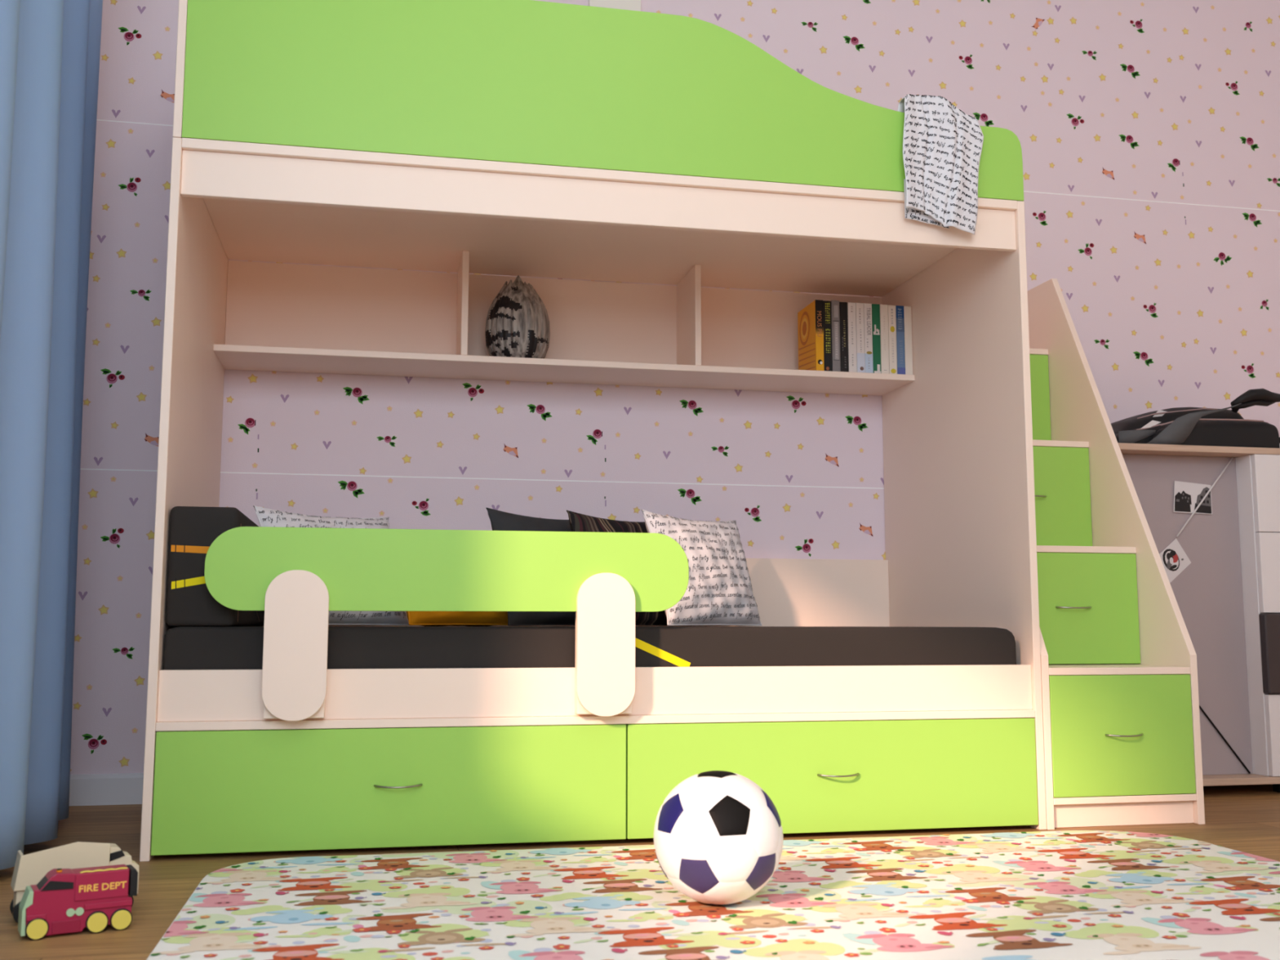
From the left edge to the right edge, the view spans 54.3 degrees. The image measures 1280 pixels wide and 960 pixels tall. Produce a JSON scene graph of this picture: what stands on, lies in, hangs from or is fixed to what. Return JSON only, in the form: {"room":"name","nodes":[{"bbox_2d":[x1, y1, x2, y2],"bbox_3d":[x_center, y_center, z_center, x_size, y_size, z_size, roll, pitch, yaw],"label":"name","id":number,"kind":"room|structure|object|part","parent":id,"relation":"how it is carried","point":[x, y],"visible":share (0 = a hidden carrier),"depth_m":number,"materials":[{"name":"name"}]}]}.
{"room":"bedroom","nodes":[
{"label":"bedroom","id":0,"kind":"room"},
{"bbox_2d":[0,784,1279,959],"bbox_3d":[1.218,0.698,1.292,4.960,0.120,5.395,1,-7,-12],"label":"floor","id":1,"kind":"structure","parent":0,"point":[1246,819],"depth_m":2.74,"materials":[{"name":"brown wood"}]},
{"bbox_2d":[9,841,138,923],"bbox_3d":[-0.946,0.666,2.094,0.191,0.125,0.063,4,-8,-31],"label":"toy car","id":2,"kind":"object","parent":1,"relation":"on","point":[29,869],"visible":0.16,"depth_m":2.06,"materials":[{"name":"beige"}]},
{"bbox_2d":[17,864,137,940],"bbox_3d":[-0.893,0.666,1.987,0.166,0.101,0.059,4,-8,-31],"label":"fire truck","id":3,"kind":"object","parent":1,"relation":"on","point":[64,900],"visible":1,"depth_m":1.97,"materials":[{"name":"red"}]},
{"bbox_2d":[17,885,33,936],"bbox_3d":[-0.958,0.671,1.947,0.015,0.066,0.050,4,-8,-31],"label":"bumper cover","id":4,"kind":"object","parent":3,"relation":"attached to","point":[25,922],"depth_m":1.93,"materials":[{"name":"green"}]},
{"bbox_3d":[-0.825,0.650,2.027,0.011,0.042,0.047,4,-8,-31],"label":"panel","id":5,"kind":"part","parent":3,"relation":"part of","materials":[{"name":"black plastic"}]},
{"bbox_2d":[139,0,1046,862],"bbox_3d":[-0.115,-0.147,3.300,2.040,2.020,0.933,1,-7,-12],"label":"bunk bed","id":6,"kind":"object","parent":1,"relation":"on","point":[524,138],"visible":0.98,"depth_m":2.93,"materials":[{"name":"beige laminate"}]},
{"bbox_3d":[-1.108,-0.938,3.205,0.018,0.471,0.892,1,-7,-12],"label":"panel","id":7,"kind":"part","parent":6,"relation":"part of","materials":[{"name":"beige laminate"}]},
{"bbox_3d":[-1.108,0.066,3.088,0.019,1.548,0.892,1,-7,-12],"label":"panel","id":8,"kind":"part","parent":6,"relation":"part of","materials":[{"name":"beige laminate"}]},
{"bbox_3d":[-0.728,0.349,2.643,0.131,0.316,0.018,1,-7,-12],"label":"rail post","id":9,"kind":"part","parent":6,"relation":"part of","materials":[{"name":"beige laminate"}]},
{"bbox_3d":[-0.520,0.662,2.693,0.997,0.250,0.018,1,-7,-12],"label":"drawer","id":10,"kind":"part","parent":6,"relation":"part of","materials":[{"name":"green laminate"}]},
{"bbox_3d":[-0.517,0.655,2.671,0.103,0.007,0.028,1,-7,-12],"label":"handle","id":11,"kind":"part","parent":6,"relation":"part of","materials":[{"name":"silver metal"}]},
{"bbox_3d":[-0.405,0.199,2.746,1.051,0.178,0.017,1,-7,-12],"label":"safety rail","id":12,"kind":"part","parent":6,"relation":"part of","materials":[{"name":"green laminate"}]},
{"bbox_2d":[484,275,550,358],"bbox_3d":[-0.354,-0.458,3.625,0.188,0.264,0.188,1,-7,-12],"label":"vase","id":13,"kind":"object","parent":6,"relation":"on","point":[517,322],"visible":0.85,"depth_m":3.55,"materials":[{"name":"ceramic"}]},
{"bbox_2d":[224,260,881,369],"bbox_3d":[-0.207,-0.460,3.786,2.001,0.298,0.018,1,-7,-12],"label":"shelf","id":14,"kind":"object","parent":6,"relation":"attached to","point":[273,304],"depth_m":3.72,"materials":[{"name":"beige laminate"}]},
{"bbox_2d":[163,626,1016,670],"bbox_3d":[-0.129,0.480,3.246,1.974,0.198,0.827,1,-7,-12],"label":"mattress","id":15,"kind":"object","parent":6,"relation":"on","point":[203,647],"visible":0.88,"depth_m":2.87,"materials":[{"name":"grey fabric"}]},
{"bbox_2d":[165,506,264,626],"bbox_3d":[-1.025,0.231,3.086,0.144,0.258,0.825,1,-7,-12],"label":"bolster cushion","id":16,"kind":"object","parent":15,"relation":"on","point":[193,530],"visible":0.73,"depth_m":2.68,"materials":[{"name":"grey fabric"}]},
{"bbox_2d":[253,505,408,625],"bbox_3d":[-0.799,0.230,3.265,0.149,0.301,0.434,-5,-8,37],"label":"pillow","id":17,"kind":"object","parent":15,"relation":"on","point":[266,517],"visible":0.3,"depth_m":3.24,"materials":[{"name":"white fabric"}]},
{"bbox_2d":[406,611,507,626],"bbox_3d":[-0.502,0.291,3.308,0.154,0.193,0.343,-6,-9,43],"label":"pillow","id":18,"kind":"object","parent":15,"relation":"on","point":[415,618],"visible":0.21,"depth_m":3.24,"materials":[{"name":"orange fabric"}]},
{"bbox_2d":[485,507,576,626],"bbox_3d":[-0.230,0.240,3.378,0.138,0.307,0.434,-5,-8,38],"label":"pillow","id":19,"kind":"object","parent":15,"relation":"on","point":[500,520],"visible":0.25,"depth_m":3.28,"materials":[{"name":"grey fabric"}]},
{"bbox_2d":[566,510,691,626],"bbox_3d":[-0.023,0.247,3.420,0.142,0.304,0.437,-5,-8,36],"label":"pillow","id":20,"kind":"object","parent":15,"relation":"on","point":[580,522],"visible":0.12,"depth_m":3.36,"materials":[{"name":"fabric"}]},
{"bbox_2d":[641,509,761,626],"bbox_3d":[0.178,0.249,3.464,0.145,0.310,0.439,-5,-8,37],"label":"pillow","id":21,"kind":"object","parent":15,"relation":"on","point":[719,590],"visible":0.88,"depth_m":3.41,"materials":[{"name":"white fabric"}]},
{"bbox_3d":[-0.116,0.587,3.219,2.001,0.018,0.860,1,-7,-12],"label":"board","id":22,"kind":"part","parent":6,"relation":"part of","materials":[{"name":"beige laminate"}]},
{"bbox_3d":[-0.021,-0.928,2.982,2.021,0.400,0.018,1,-7,-12],"label":"guard panel","id":23,"kind":"part","parent":6,"relation":"part of","materials":[{"name":"green laminate"}]},
{"bbox_3d":[-0.076,0.365,2.778,0.131,0.316,0.018,1,-7,-12],"label":"rail post","id":24,"kind":"part","parent":6,"relation":"part of","materials":[{"name":"beige laminate"}]},
{"bbox_2d":[797,299,824,370],"bbox_3d":[0.515,-0.419,3.772,0.026,0.214,0.160,1,-7,-12],"label":"book","id":25,"kind":"object","parent":6,"relation":"on","point":[811,318],"visible":0.92,"depth_m":3.73,"materials":[{"name":"orange paper"}]},
{"bbox_2d":[822,300,832,371],"bbox_3d":[0.541,-0.418,3.778,0.025,0.214,0.160,1,-7,-12],"label":"book","id":26,"kind":"object","parent":6,"relation":"on","point":[828,365],"visible":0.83,"depth_m":3.70,"materials":[{"name":"black paper"}]},
{"bbox_3d":[0.459,0.686,2.895,0.997,0.250,0.018,1,-7,-12],"label":"drawer","id":27,"kind":"part","parent":6,"relation":"part of","materials":[{"name":"green laminate"}]},
{"bbox_2d":[831,300,840,371],"bbox_3d":[0.566,-0.419,3.783,0.025,0.216,0.160,1,-7,-12],"label":"book","id":28,"kind":"object","parent":6,"relation":"on","point":[836,363],"visible":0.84,"depth_m":3.71,"materials":[{"name":"grey paper"}]},
{"bbox_3d":[0.460,0.679,2.873,0.103,0.007,0.028,1,-7,-12],"label":"handle","id":29,"kind":"part","parent":6,"relation":"part of","materials":[{"name":"silver metal"}]},
{"bbox_2d":[839,302,848,372],"bbox_3d":[0.591,-0.416,3.788,0.025,0.212,0.160,1,-7,-12],"label":"book","id":30,"kind":"object","parent":6,"relation":"on","point":[842,305],"visible":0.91,"depth_m":3.71,"materials":[{"name":"black paper"}]},
{"bbox_2d":[847,302,857,372],"bbox_3d":[0.616,-0.416,3.793,0.025,0.212,0.160,1,-7,-12],"label":"book","id":31,"kind":"object","parent":6,"relation":"on","point":[851,306],"visible":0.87,"depth_m":3.72,"materials":[{"name":"white paper"}]},
{"bbox_2d":[855,302,865,372],"bbox_3d":[0.641,-0.415,3.798,0.025,0.212,0.160,1,-7,-12],"label":"book","id":32,"kind":"object","parent":6,"relation":"on","point":[860,362],"visible":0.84,"depth_m":3.72,"materials":[{"name":"white paper"}]},
{"bbox_2d":[863,302,873,373],"bbox_3d":[0.666,-0.414,3.803,0.025,0.212,0.160,1,-7,-12],"label":"book","id":33,"kind":"object","parent":6,"relation":"on","point":[867,307],"visible":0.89,"depth_m":3.73,"materials":[{"name":"white paper"}]},
{"bbox_2d":[871,303,880,373],"bbox_3d":[0.691,-0.413,3.808,0.025,0.212,0.160,1,-7,-12],"label":"book","id":34,"kind":"object","parent":6,"relation":"on","point":[875,308],"visible":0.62,"depth_m":3.73,"materials":[{"name":"green paper"}]},
{"bbox_2d":[880,304,888,373],"bbox_3d":[0.716,-0.413,3.814,0.025,0.212,0.160,1,-7,-12],"label":"book","id":35,"kind":"object","parent":6,"relation":"on","point":[883,308],"visible":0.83,"depth_m":3.74,"materials":[{"name":"beige paper"}]},
{"bbox_2d":[887,305,897,373],"bbox_3d":[0.741,-0.412,3.819,0.025,0.211,0.160,1,-7,-12],"label":"book","id":36,"kind":"object","parent":6,"relation":"on","point":[891,308],"visible":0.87,"depth_m":3.74,"materials":[{"name":"beige paper"}]},
{"bbox_2d":[895,305,905,374],"bbox_3d":[0.766,-0.411,3.824,0.025,0.210,0.160,1,-7,-12],"label":"book","id":37,"kind":"object","parent":6,"relation":"on","point":[899,309],"visible":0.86,"depth_m":3.75,"materials":[{"name":"blue paper"}]},
{"bbox_2d":[903,306,913,374],"bbox_3d":[0.791,-0.410,3.829,0.025,0.210,0.159,1,-7,-12],"label":"book","id":38,"kind":"object","parent":6,"relation":"on","point":[907,309],"visible":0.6,"depth_m":3.75,"materials":[{"name":"beige paper"}]},
{"bbox_2d":[897,93,983,234],"bbox_3d":[0.748,-0.783,3.108,0.225,0.356,0.072,1,-7,-12],"label":"blanket","id":39,"kind":"object","parent":6,"relation":"hanging from","point":[943,144],"visible":1,"depth_m":3.09,"materials":[{"name":"white fabric"}]},
{"bbox_3d":[0.870,0.115,3.496,0.019,1.548,0.892,1,-7,-12],"label":"panel","id":40,"kind":"part","parent":6,"relation":"part of","materials":[{"name":"beige laminate"}]},
{"bbox_2d":[146,830,1279,959],"bbox_3d":[0.358,0.698,1.858,2.115,0.009,1.845,1,-7,-12],"label":"rug","id":41,"kind":"object","parent":1,"relation":"on","point":[1062,895],"visible":0.91,"depth_m":2.13,"materials":[{"name":"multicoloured carpet"}]},
{"bbox_2d":[653,770,782,905],"bbox_3d":[0.135,0.616,2.156,0.223,0.223,0.223,1,-7,-12],"label":"football","id":42,"kind":"object","parent":41,"relation":"on","point":[718,835],"visible":1,"depth_m":2.08,"materials":[{"name":"white leather"}]},
{"bbox_2d":[1027,278,1204,829],"bbox_3d":[1.091,0.127,3.527,0.423,1.531,0.918,1,-7,-12],"label":"staircase","id":43,"kind":"structure","parent":1,"relation":"on","point":[1121,716],"depth_m":3.27,"materials":[{"name":"beige laminate"}]},
{"bbox_2d":[1029,354,1051,439],"bbox_3d":[1.053,-0.238,3.754,0.382,0.292,0.018,1,-7,-12],"label":"drawer","id":44,"kind":"object","parent":43,"relation":"in","point":[1040,364],"depth_m":3.78,"materials":[{"name":"green laminate"}]},
{"bbox_3d":[0.890,0.123,3.499,0.019,1.531,0.892,1,-7,-12],"label":"panel","id":45,"kind":"part","parent":43,"relation":"part of","materials":[{"name":"beige laminate"}]},
{"bbox_2d":[1032,446,1092,546],"bbox_3d":[1.094,0.050,3.524,0.382,0.292,0.018,1,-7,-12],"label":"drawer","id":46,"kind":"object","parent":43,"relation":"in","point":[1063,475],"depth_m":3.54,"materials":[{"name":"green laminate"}]},
{"bbox_3d":[1.139,0.333,3.266,0.103,0.007,0.028,1,-7,-12],"label":"handle","id":47,"kind":"part","parent":43,"relation":"part of","materials":[{"name":"silver metal"}]},
{"bbox_2d":[1036,552,1140,664],"bbox_3d":[1.135,0.338,3.288,0.382,0.290,0.018,1,-7,-12],"label":"drawer","id":48,"kind":"object","parent":43,"relation":"in","point":[1108,631],"depth_m":3.29,"materials":[{"name":"green laminate"}]},
{"bbox_2d":[1048,674,1195,797],"bbox_3d":[1.177,0.623,3.053,0.382,0.289,0.018,1,-7,-12],"label":"drawer","id":49,"kind":"object","parent":43,"relation":"in","point":[1086,712],"depth_m":3.04,"materials":[{"name":"green laminate"}]},
{"bbox_3d":[1.174,0.813,3.045,0.385,0.056,0.016,1,-7,-12],"label":"kick panel","id":50,"kind":"part","parent":43,"relation":"part of","materials":[{"name":"beige laminate"}]},
{"bbox_3d":[1.181,0.620,3.031,0.103,0.007,0.028,1,-7,-12],"label":"handle","id":51,"kind":"part","parent":43,"relation":"part of","materials":[{"name":"silver metal"}]},
{"bbox_2d":[1117,442,1279,792],"bbox_3d":[1.841,0.430,3.852,1.120,1.003,0.484,1,-7,-12],"label":"cabinet","id":52,"kind":"object","parent":1,"relation":"on","point":[1228,597],"depth_m":3.66,"materials":[{"name":"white wood"}]},
{"bbox_2d":[1159,538,1191,582],"bbox_3d":[1.562,0.237,3.660,0.120,0.132,0.003,1,-7,-12],"label":"postcard","id":53,"kind":"object","parent":52,"relation":"attached to","point":[1174,558],"visible":0.97,"depth_m":3.66,"materials":[{"name":"white paper"}]},
{"bbox_2d":[1173,480,1212,514],"bbox_3d":[1.633,0.052,3.694,0.128,0.097,0.002,1,-7,-12],"label":"photograph","id":54,"kind":"object","parent":52,"relation":"attached to","point":[1187,495],"visible":1,"depth_m":3.69,"materials":[{"name":"white paper"}]},
{"bbox_2d":[1111,388,1279,448],"bbox_3d":[1.684,-0.166,3.863,0.729,0.182,0.390,1,-7,-12],"label":"sports bag","id":55,"kind":"object","parent":52,"relation":"on","point":[1193,426],"visible":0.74,"depth_m":3.70,"materials":[{"name":"black fabric"}]},
{"bbox_3d":[1.901,-0.193,3.801,0.326,0.142,0.156,5,-9,-39],"label":"carry handle","id":56,"kind":"part","parent":55,"relation":"part of","materials":[{"name":"black fabric"}]},
{"bbox_2d":[1176,457,1233,537],"bbox_3d":[1.674,0.050,3.700,0.204,0.243,0.005,1,-7,-12],"label":"string","id":57,"kind":"object","parent":52,"relation":"hanging from","point":[1232,458],"visible":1,"depth_m":3.70,"materials":[{"name":"white fabric"}]},
{"bbox_2d":[1199,705,1250,773],"bbox_3d":[1.597,0.624,3.621,0.363,0.454,0.005,1,-7,-12],"label":"cord","id":58,"kind":"object","parent":52,"relation":"attached to","point":[1200,707],"visible":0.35,"depth_m":3.62,"materials":[{"name":"black plastic"}]},
{"bbox_2d":[1202,773,1279,786],"bbox_3d":[1.839,0.886,3.805,1.120,0.020,0.472,1,-7,-12],"label":"shelf","id":59,"kind":"object","parent":52,"relation":"attached to","point":[1209,780],"depth_m":3.55,"materials":[{"name":"brown wood"}]},
{"bbox_3d":[1.762,0.413,3.852,0.018,0.930,0.452,1,-7,-12],"label":"panel","id":60,"kind":"part","parent":52,"relation":"part of","materials":[{"name":"white laminate"}]},
{"bbox_2d":[1250,453,1279,532],"bbox_3d":[2.118,0.046,3.727,0.642,0.228,0.018,1,-7,-12],"label":"drawer","id":61,"kind":"object","parent":52,"relation":"in","point":[1264,468],"depth_m":3.66,"materials":[{"name":"white laminate"}]},
{"bbox_2d":[1255,532,1279,613],"bbox_3d":[2.118,0.277,3.700,0.642,0.233,0.018,1,-7,-12],"label":"drawer","id":62,"kind":"object","parent":52,"relation":"in","point":[1267,544],"depth_m":3.63,"materials":[{"name":"white laminate"}]},
{"bbox_2d":[1258,613,1279,693],"bbox_3d":[2.116,0.508,3.667,0.648,0.230,0.030,1,-7,-12],"label":"drawer","id":63,"kind":"object","parent":52,"relation":"in","point":[1268,623],"depth_m":3.60,"materials":[{"name":"grey laminate"}]},
{"bbox_2d":[1264,693,1279,776],"bbox_3d":[2.117,0.740,3.647,0.642,0.231,0.018,1,-7,-12],"label":"drawer","id":64,"kind":"object","parent":52,"relation":"in","point":[1272,701],"depth_m":3.58,"materials":[{"name":"white laminate"}]},
{"bbox_2d":[70,0,1279,774],"bbox_3d":[0.681,-0.602,4.052,4.960,3.140,0.102,1,-7,-12],"label":"wall","id":65,"kind":"structure","parent":0,"point":[1148,131],"depth_m":3.90,"materials":[{"name":"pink paper"}]},
{"bbox_2d":[0,0,102,870],"bbox_3d":[-1.061,-0.712,1.535,0.163,2.684,4.075,1,-7,-12],"label":"curtain","id":66,"kind":"object","parent":65,"relation":"hanging from","point":[50,50],"visible":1,"depth_m":2.53,"materials":[{"name":"blue fabric"}]},
{"bbox_2d":[69,773,143,805],"bbox_3d":[0.692,0.890,3.823,4.720,0.082,0.014,1,-7,-12],"label":"baseboard","id":67,"kind":"structure","parent":65,"relation":"attached to","point":[112,788],"depth_m":3.38,"materials":[{"name":"white paint"}]},
{"bbox_2d":[588,0,640,11],"bbox_3d":[-0.080,-1.401,3.924,0.166,1.543,0.022,1,-7,-12],"label":"trim","id":68,"kind":"structure","parent":65,"relation":"attached to","point":[632,5],"depth_m":3.93,"materials":[{"name":"white"}]}
]}

